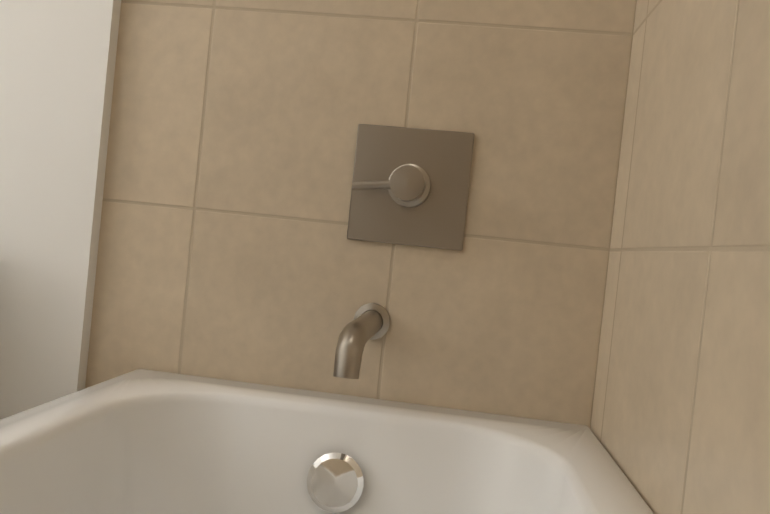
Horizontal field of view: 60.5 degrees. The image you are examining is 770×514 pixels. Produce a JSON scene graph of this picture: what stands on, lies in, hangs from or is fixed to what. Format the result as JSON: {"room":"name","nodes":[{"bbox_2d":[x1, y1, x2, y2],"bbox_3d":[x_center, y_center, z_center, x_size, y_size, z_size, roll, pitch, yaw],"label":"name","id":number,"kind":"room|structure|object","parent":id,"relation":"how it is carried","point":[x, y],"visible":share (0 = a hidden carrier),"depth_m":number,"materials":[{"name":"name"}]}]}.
{"room":"bathroom","nodes":[
{"label":"bathroom","id":0,"kind":"room"},
{"bbox_2d":[0,0,120,419],"bbox_3d":[-1.738,-0.762,1.321,2.655,2.620,0.160,6,1,6],"label":"wall","id":1,"kind":"structure","parent":0,"point":[57,63],"depth_m":1.12,"materials":[{"name":"white paint"}]},
{"bbox_2d":[85,0,636,427],"bbox_3d":[0.075,-0.574,1.137,1.010,2.620,0.135,6,1,6],"label":"wall tiles","id":2,"kind":"structure","parent":1,"relation":"attached to","point":[228,249],"depth_m":1.09,"materials":[{"name":"beige tile"}]},
{"bbox_2d":[333,303,389,378],"bbox_3d":[-0.036,0.118,0.964,0.060,0.083,0.244,6,1,6],"label":"tub spout","id":3,"kind":"object","parent":2,"relation":"attached to","point":[370,321],"visible":1,"depth_m":0.87,"materials":[{"name":"silver metal"}]},
{"bbox_2d":[347,124,474,250],"bbox_3d":[0.037,-0.114,1.043,0.190,0.190,0.067,6,1,6],"label":"tub valve","id":4,"kind":"object","parent":2,"relation":"attached to","point":[410,186],"visible":1,"depth_m":1.07,"materials":[{"name":"silver metal"}]},
{"bbox_2d":[590,0,769,513],"bbox_3d":[0.390,-0.523,0.118,0.160,2.620,1.825,6,1,6],"label":"wall tile","id":5,"kind":"structure","parent":0,"point":[680,421],"depth_m":0.68,"materials":[{"name":"beige tile"}]},
{"bbox_3d":[-1.487,0.641,0.269,3.665,0.080,2.500,6,1,6],"label":"floor","id":6,"kind":"structure","parent":0,"visible":0},
{"bbox_2d":[0,369,653,513],"bbox_3d":[-0.156,0.483,0.336,0.755,0.499,1.521,6,1,6],"label":"bathtub","id":7,"kind":"object","parent":6,"relation":"on","point":[141,441],"visible":1,"depth_m":0.96,"materials":[{"name":"white ceramic"}]}
]}

